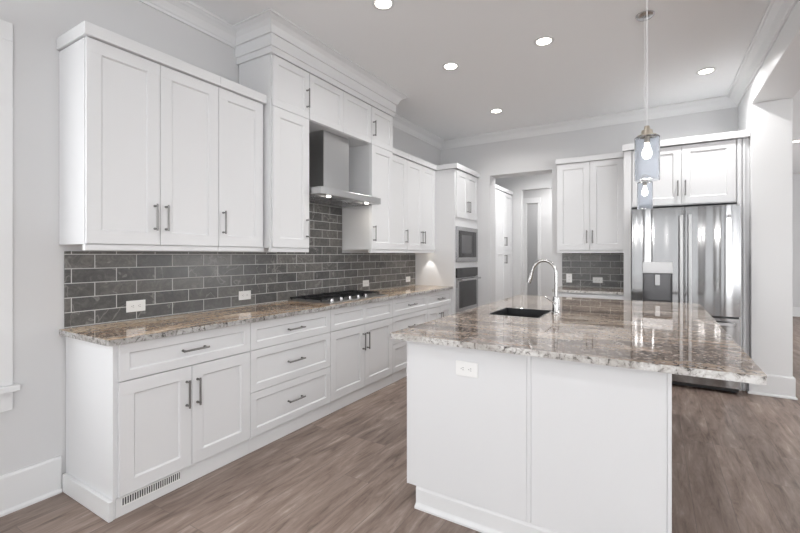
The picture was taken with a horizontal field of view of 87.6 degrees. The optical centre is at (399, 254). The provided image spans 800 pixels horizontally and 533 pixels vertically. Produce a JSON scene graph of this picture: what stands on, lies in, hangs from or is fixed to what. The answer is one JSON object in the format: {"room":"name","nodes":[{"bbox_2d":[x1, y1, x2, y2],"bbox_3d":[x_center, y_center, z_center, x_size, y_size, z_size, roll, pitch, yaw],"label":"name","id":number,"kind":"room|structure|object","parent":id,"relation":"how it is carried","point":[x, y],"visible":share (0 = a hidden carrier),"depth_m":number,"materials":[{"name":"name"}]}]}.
{"room":"kitchen","nodes":[
{"label":"kitchen","id":0,"kind":"room"},
{"bbox_2d":[0,0,440,487],"bbox_3d":[-2.009,-0.217,2.353,0.150,3.100,9.930,0,0,31],"label":"wall","id":1,"kind":"structure","parent":0,"point":[33,432],"depth_m":2.30,"materials":[{"name":"white paint"}]},
{"bbox_2d":[0,19,19,411],"bbox_3d":[-2.518,-0.200,1.387,0.125,2.005,1.900,0,0,31],"label":"trim","id":2,"kind":"structure","parent":1,"relation":"attached to","point":[7,387],"depth_m":2.15,"materials":[{"name":"white paint"}]},
{"bbox_2d":[0,456,61,516],"bbox_3d":[-3.212,1.233,0.208,0.028,0.200,5.014,0,0,31],"label":"baseboard","id":3,"kind":"structure","parent":1,"relation":"attached to","point":[27,486],"depth_m":2.23,"materials":[{"name":"white paint"}]},
{"bbox_2d":[56,21,219,250],"bbox_3d":[-1.567,-0.621,2.585,0.361,1.192,0.795,0,0,31],"label":"upper cabinet","id":4,"kind":"object","parent":1,"relation":"attached to","point":[138,122],"visible":1,"depth_m":2.38,"materials":[{"name":"white paint"}]},
{"bbox_2d":[137,0,236,48],"bbox_3d":[-2.870,-1.709,0.687,0.112,0.114,6.188,0,0,31],"label":"trim","id":5,"kind":"structure","parent":1,"relation":"attached to","point":[187,12],"depth_m":3.00,"materials":[{"name":"white paint"}]},
{"bbox_2d":[64,251,414,328],"bbox_3d":[-0.847,0.198,4.105,0.011,0.440,4.066,0,0,31],"label":"backsplash","id":6,"kind":"structure","parent":1,"relation":"attached to","point":[98,285],"depth_m":3.07,"materials":[{"name":"tile"}]},
{"bbox_2d":[126,300,144,312],"bbox_3d":[-1.699,0.328,2.686,0.008,0.072,0.116,0,0,31],"label":"power outlet","id":7,"kind":"object","parent":6,"relation":"attached to","point":[136,305],"visible":1,"depth_m":2.68,"materials":[{"name":"white plastic"}]},
{"bbox_2d":[239,290,250,299],"bbox_3d":[-1.264,0.328,3.401,0.008,0.072,0.116,0,0,31],"label":"power outlet","id":8,"kind":"object","parent":6,"relation":"attached to","point":[243,295],"visible":1,"depth_m":3.40,"materials":[{"name":"white plastic"}]},
{"bbox_2d":[363,280,368,286],"bbox_3d":[-0.394,0.328,4.830,0.008,0.072,0.116,0,0,31],"label":"power outlet","id":9,"kind":"object","parent":6,"relation":"attached to","point":[365,282],"visible":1,"depth_m":4.82,"materials":[{"name":"white plastic"}]},
{"bbox_2d":[217,77,266,251],"bbox_3d":[-1.257,-0.621,3.094,0.361,1.192,0.398,0,0,31],"label":"upper cabinet","id":10,"kind":"object","parent":1,"relation":"attached to","point":[240,107],"visible":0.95,"depth_m":3.00,"materials":[{"name":"white paint"}]},
{"bbox_2d":[239,54,309,251],"bbox_3d":[-1.011,-0.776,3.420,0.419,1.506,0.405,0,0,31],"label":"upper cabinet","id":11,"kind":"object","parent":1,"relation":"attached to","point":[286,221],"visible":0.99,"depth_m":3.29,"materials":[{"name":"white paint"}]},
{"bbox_2d":[277,202,341,252],"bbox_3d":[-0.857,-0.579,4.089,0.011,1.113,0.890,0,0,31],"label":"backsplash","id":12,"kind":"structure","parent":1,"relation":"attached to","point":[325,220],"depth_m":4.23,"materials":[{"name":"tile"}]},
{"bbox_2d":[233,8,408,116],"bbox_3d":[-0.637,-1.647,3.959,0.523,0.236,1.976,0,0,31],"label":"trim","id":13,"kind":"structure","parent":1,"relation":"attached to","point":[266,32],"depth_m":3.43,"materials":[{"name":"white paint"}]},
{"bbox_2d":[309,74,370,147],"bbox_3d":[-0.688,-1.333,3.985,0.381,0.392,0.894,0,0,31],"label":"upper cabinet","id":14,"kind":"object","parent":1,"relation":"attached to","point":[333,110],"visible":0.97,"depth_m":3.84,"materials":[{"name":"white paint"}]},
{"bbox_2d":[309,130,380,206],"bbox_3d":[-0.637,-0.817,3.955,0.502,0.632,0.885,0,0,31],"label":"range hood","id":15,"kind":"object","parent":1,"relation":"attached to","point":[328,152],"visible":0.87,"depth_m":3.86,"materials":[{"name":"silver metal"}]},
{"bbox_2d":[342,106,392,252],"bbox_3d":[-0.331,-0.776,4.535,0.419,1.506,0.413,0,0,31],"label":"upper cabinet","id":16,"kind":"object","parent":1,"relation":"attached to","point":[370,227],"visible":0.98,"depth_m":4.39,"materials":[{"name":"white paint"}]},
{"bbox_2d":[392,148,408,252],"bbox_3d":[-0.147,-0.621,4.917,0.361,1.192,0.423,0,0,31],"label":"upper cabinet","id":17,"kind":"object","parent":1,"relation":"attached to","point":[400,230],"visible":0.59,"depth_m":4.89,"materials":[{"name":"white paint"}]},
{"bbox_2d":[406,154,436,252],"bbox_3d":[0.162,-0.621,5.424,0.361,1.192,0.762,0,0,31],"label":"upper cabinet","id":18,"kind":"object","parent":1,"relation":"attached to","point":[420,173],"visible":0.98,"depth_m":5.31,"materials":[{"name":"white paint"}]},
{"bbox_2d":[393,0,797,149],"bbox_3d":[-0.380,-1.709,1.361,3.665,0.114,9.930,0,0,31],"label":"trim","id":19,"kind":"structure","parent":1,"relation":"attached to","point":[777,12],"depth_m":4.93,"materials":[{"name":"white paint"}]},
{"bbox_2d":[0,316,799,532],"bbox_3d":[2.831,1.383,3.077,10.365,0.100,16.200,0,0,31],"label":"floor","id":20,"kind":"structure","parent":0,"point":[736,456],"depth_m":2.42,"materials":[{"name":"brown wood"}]},
{"bbox_2d":[62,323,249,522],"bbox_3d":[-1.441,0.891,2.562,0.593,0.883,0.846,0,0,31],"label":"base cabinet","id":21,"kind":"object","parent":20,"relation":"on","point":[140,414],"visible":0.99,"depth_m":2.30,"materials":[{"name":"white paint"}]},
{"bbox_2d":[121,471,180,507],"bbox_3d":[-1.338,1.261,2.260,0.003,0.052,0.314,0,0,31],"label":"vent grille","id":22,"kind":"object","parent":21,"relation":"attached to","point":[140,493],"visible":1,"depth_m":2.25,"materials":[{"name":"white plastic"}]},
{"bbox_2d":[248,310,329,452],"bbox_3d":[-1.010,0.891,3.270,0.593,0.882,0.809,0,0,31],"label":"base cabinet","id":23,"kind":"object","parent":20,"relation":"on","point":[290,355],"visible":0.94,"depth_m":3.08,"materials":[{"name":"white paint"}]},
{"bbox_2d":[329,299,392,413],"bbox_3d":[-0.548,0.891,4.029,0.593,0.882,0.967,0,0,31],"label":"base cabinet","id":24,"kind":"object","parent":20,"relation":"on","point":[361,345],"visible":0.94,"depth_m":3.83,"materials":[{"name":"white paint"}]},
{"bbox_2d":[59,285,452,345],"bbox_3d":[-0.604,0.433,3.938,0.578,0.030,4.099,0,0,31],"label":"countertop","id":25,"kind":"structure","parent":24,"relation":"on","point":[125,332],"depth_m":2.70,"materials":[{"name":"stone"}]},
{"bbox_2d":[288,290,387,303],"bbox_3d":[-0.567,0.397,4.045,0.497,0.042,0.910,0,0,31],"label":"gas cooktop","id":26,"kind":"object","parent":25,"relation":"in","point":[349,295],"visible":1,"depth_m":3.89,"materials":[{"name":"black metal"}]},
{"bbox_2d":[391,293,427,383],"bbox_3d":[-0.094,0.891,4.775,0.593,0.882,0.779,0,0,31],"label":"base cabinet","id":27,"kind":"object","parent":20,"relation":"on","point":[408,311],"visible":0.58,"depth_m":4.51,"materials":[{"name":"white paint"}]},
{"bbox_2d":[428,289,450,320],"bbox_3d":[0.286,0.891,5.398,0.593,0.882,0.677,0,0,31],"label":"base cabinet","id":28,"kind":"object","parent":20,"relation":"on","point":[439,306],"visible":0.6,"depth_m":5.24,"materials":[{"name":"white paint"}]},
{"bbox_2d":[415,163,479,314],"bbox_3d":[0.702,0.058,6.022,0.661,2.550,0.839,0,0,31],"label":"tall cabinet","id":29,"kind":"object","parent":20,"relation":"on","point":[455,183],"visible":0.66,"depth_m":5.65,"materials":[{"name":"white paint"}]},
{"bbox_2d":[456,226,477,261],"bbox_3d":[0.779,-0.144,5.983,0.428,0.482,0.770,0,0,31],"label":"microwave","id":30,"kind":"object","parent":29,"relation":"in","point":[466,238],"visible":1,"depth_m":5.82,"materials":[{"name":"silver metal"}]},
{"bbox_2d":[456,267,480,312],"bbox_3d":[0.753,0.474,5.998,0.607,0.590,0.762,0,0,31],"label":"wall oven","id":31,"kind":"object","parent":29,"relation":"in","point":[467,278],"visible":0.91,"depth_m":5.82,"materials":[{"name":"grey metal"}]},
{"bbox_2d":[495,184,497,301],"bbox_3d":[1.244,0.060,7.005,0.578,2.544,0.860,0,0,31],"label":"pantry cabinet","id":32,"kind":"object","parent":20,"relation":"on","point":[496,185],"visible":0.13,"depth_m":7.18,"materials":[{"name":"white paint"}]},
{"bbox_2d":[496,185,512,300],"bbox_3d":[1.709,0.060,7.770,0.578,2.544,0.920,0,0,31],"label":"pantry cabinet","id":33,"kind":"object","parent":20,"relation":"on","point":[504,198],"visible":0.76,"depth_m":7.61,"materials":[{"name":"white paint"}]},
{"bbox_2d":[407,341,671,532],"bbox_3d":[1.139,0.891,2.956,1.249,0.884,2.406,0,0,31],"label":"kitchen island","id":34,"kind":"object","parent":20,"relation":"on","point":[528,444],"visible":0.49,"depth_m":1.89,"materials":[{"name":"white paint"}]},
{"bbox_2d":[456,360,477,377],"bbox_3d":[0.328,0.562,2.054,0.116,0.072,0.008,0,0,31],"label":"power outlet","id":35,"kind":"object","parent":34,"relation":"attached to","point":[469,369],"visible":1,"depth_m":2.05,"materials":[{"name":"white plastic"}]},
{"bbox_2d":[467,367,472,372],"bbox_3d":[0.344,0.562,2.041,0.029,0.029,0.002,0,0,31],"label":"socket","id":36,"kind":"object","parent":35,"relation":"attached to","point":[469,369],"depth_m":2.04,"materials":[{"name":"grey plastic"}]},
{"bbox_2d":[390,295,766,384],"bbox_3d":[1.258,0.433,2.909,1.547,0.030,2.522,0,0,31],"label":"island countertop","id":37,"kind":"structure","parent":34,"relation":"on","point":[664,337],"depth_m":2.19,"materials":[{"name":"stone"}]},
{"bbox_2d":[489,307,551,317],"bbox_3d":[0.885,0.551,3.047,0.359,0.264,0.452,0,0,31],"label":"sink","id":38,"kind":"object","parent":37,"relation":"in","point":[519,312],"visible":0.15,"depth_m":3.23,"materials":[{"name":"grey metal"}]},
{"bbox_2d":[527,259,560,313],"bbox_3d":[1.026,0.223,3.004,0.237,0.389,0.112,0,0,31],"label":"kitchen faucet","id":39,"kind":"object","parent":37,"relation":"on","point":[556,301],"visible":1,"depth_m":2.97,"materials":[{"name":"silver metal"}]},
{"bbox_2d":[553,292,623,299],"bbox_3d":[2.338,0.890,5.134,0.766,0.883,0.648,0,0,31],"label":"base cabinet","id":40,"kind":"object","parent":20,"relation":"on","point":[560,294],"visible":0.05,"depth_m":4.87,"materials":[{"name":"white paint"}]},
{"bbox_2d":[552,286,623,294],"bbox_3d":[2.340,0.433,5.142,0.772,0.030,0.617,0,0,31],"label":"countertop","id":41,"kind":"structure","parent":40,"relation":"on","point":[593,290],"depth_m":4.99,"materials":[{"name":"stone"}]},
{"bbox_2d":[622,130,749,390],"bbox_3d":[3.108,0.058,4.624,1.098,2.550,0.724,0,0,31],"label":"tall cabinet","id":42,"kind":"object","parent":20,"relation":"on","point":[711,169],"visible":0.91,"depth_m":4.26,"materials":[{"name":"white paint"}]},
{"bbox_2d":[632,204,740,392],"bbox_3d":[3.031,0.425,4.493,0.900,1.815,0.872,0,0,31],"label":"refrigerator","id":43,"kind":"object","parent":20,"relation":"on","point":[692,254],"visible":0.7,"depth_m":4.12,"materials":[{"name":"grey metal"}]},
{"bbox_2d":[189,0,799,173],"bbox_3d":[2.831,-1.817,3.077,10.365,0.100,16.200,0,0,31],"label":"ceiling","id":44,"kind":"structure","parent":0,"point":[595,64],"depth_m":3.57,"materials":[{"name":"white paint"}]},
{"bbox_2d":[372,0,394,10],"bbox_3d":[-0.117,-1.764,2.928,0.164,0.004,0.164,0,0,31],"label":"recessed light","id":45,"kind":"object","parent":44,"relation":"in","point":[383,5],"visible":1,"depth_m":2.94,"materials":[{"name":"white paint"}]},
{"bbox_2d":[442,62,458,69],"bbox_3d":[0.474,-1.764,3.903,0.164,0.004,0.164,0,0,31],"label":"recessed light","id":46,"kind":"object","parent":44,"relation":"in","point":[450,65],"visible":1,"depth_m":3.90,"materials":[{"name":"white paint"}]},
{"bbox_2d":[490,109,502,112],"bbox_3d":[1.181,-1.764,5.112,0.164,0.004,0.164,0,0,31],"label":"recessed light","id":47,"kind":"object","parent":44,"relation":"in","point":[492,110],"visible":1,"depth_m":5.11,"materials":[{"name":"white paint"}]},
{"bbox_2d":[534,36,554,45],"bbox_3d":[1.189,-1.764,3.444,0.164,0.004,0.164,0,0,31],"label":"recessed light","id":48,"kind":"object","parent":44,"relation":"in","point":[544,40],"visible":1,"depth_m":3.44,"materials":[{"name":"white paint"}]},
{"bbox_2d":[635,10,654,209],"bbox_3d":[1.803,-1.052,3.071,0.124,1.427,0.124,0,0,31],"label":"pendant light","id":49,"kind":"object","parent":44,"relation":"hanging from","point":[644,189],"visible":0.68,"depth_m":3.03,"materials":[{"name":"clear glass"}]},
{"bbox_2d":[634,0,659,181],"bbox_3d":[1.121,-1.052,1.893,0.124,1.427,0.124,0,0,31],"label":"pendant light","id":50,"kind":"object","parent":44,"relation":"hanging from","point":[647,144],"visible":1,"depth_m":1.86,"materials":[{"name":"clear glass"}]},
{"bbox_2d":[696,67,716,74],"bbox_3d":[2.939,-1.764,4.006,0.164,0.004,0.164,0,0,31],"label":"recessed light","id":51,"kind":"object","parent":44,"relation":"in","point":[704,71],"visible":1,"depth_m":4.00,"materials":[{"name":"white paint"}]},
{"bbox_2d":[495,173,551,296],"bbox_3d":[2.464,-0.217,7.954,1.865,3.100,0.150,0,0,31],"label":"wall","id":52,"kind":"structure","parent":0,"point":[517,185],"depth_m":8.00,"materials":[{"name":"white paint"}]},
{"bbox_2d":[523,189,551,295],"bbox_3d":[3.485,-0.217,9.967,2.515,3.100,1.450,0,0,31],"label":"wall","id":53,"kind":"structure","parent":0,"point":[545,194],"depth_m":9.32,"materials":[{"name":"white paint"}]},
{"bbox_2d":[523,197,540,295],"bbox_3d":[2.953,0.023,9.421,0.445,2.620,0.034,0,0,31],"label":"door frame","id":54,"kind":"structure","parent":53,"relation":"in","point":[526,201],"depth_m":9.46,"materials":[{"name":"white paint"}]},
{"bbox_2d":[441,107,737,306],"bbox_3d":[1.629,-0.217,6.103,5.165,3.100,0.260,0,0,31],"label":"wall","id":55,"kind":"structure","parent":0,"point":[534,155],"depth_m":5.74,"materials":[{"name":"white paint"}]},
{"bbox_2d":[556,152,623,252],"bbox_3d":[2.403,-0.621,5.252,0.779,1.192,0.385,0,0,31],"label":"upper cabinet","id":56,"kind":"object","parent":55,"relation":"attached to","point":[590,189],"visible":0.85,"depth_m":5.10,"materials":[{"name":"white paint"}]},
{"bbox_2d":[562,253,623,287],"bbox_3d":[2.506,0.197,5.409,0.761,0.442,0.011,0,0,31],"label":"backsplash","id":57,"kind":"structure","parent":55,"relation":"attached to","point":[583,267],"depth_m":5.40,"materials":[{"name":"tile"}]},
{"bbox_2d":[566,274,571,282],"bbox_3d":[2.251,0.308,5.553,0.072,0.116,0.008,0,0,31],"label":"power outlet","id":58,"kind":"object","parent":57,"relation":"attached to","point":[568,276],"visible":1,"depth_m":5.55,"materials":[{"name":"white plastic"}]},
{"bbox_2d":[593,277,602,282],"bbox_3d":[2.546,0.323,5.373,0.116,0.072,0.008,0,0,31],"label":"power outlet","id":59,"kind":"object","parent":57,"relation":"attached to","point":[595,279],"visible":1,"depth_m":5.37,"materials":[{"name":"white plastic"}]},
{"bbox_2d":[738,85,792,376],"bbox_3d":[3.773,-0.217,4.370,0.300,3.100,0.990,0,0,31],"label":"wall","id":60,"kind":"structure","parent":0,"point":[769,123],"depth_m":3.95,"materials":[{"name":"white paint"}]},
{"bbox_2d":[746,374,797,399],"bbox_3d":[3.766,1.233,4.358,0.356,0.200,1.018,0,0,31],"label":"baseboard","id":61,"kind":"structure","parent":60,"relation":"attached to","point":[777,386],"depth_m":3.91,"materials":[{"name":"white paint"}]},
{"bbox_2d":[751,0,799,103],"bbox_3d":[1.123,-1.612,0.018,0.300,0.310,9.199,0,0,31],"label":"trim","id":62,"kind":"structure","parent":60,"relation":"attached to","point":[778,77],"depth_m":3.33,"materials":[{"name":"white paint"}]},
{"bbox_2d":[793,173,799,306],"bbox_3d":[9.203,-0.217,8.768,5.400,3.100,0.150,0,0,31],"label":"wall","id":63,"kind":"structure","parent":0,"point":[796,177],"depth_m":9.05,"materials":[{"name":"white paint"}]},
{"bbox_2d":[793,307,799,316],"bbox_3d":[9.370,1.233,8.562,4.900,0.200,0.028,0,0,31],"label":"baseboard","id":64,"kind":"structure","parent":63,"relation":"attached to","point":[796,310],"depth_m":9.04,"materials":[{"name":"white paint"}]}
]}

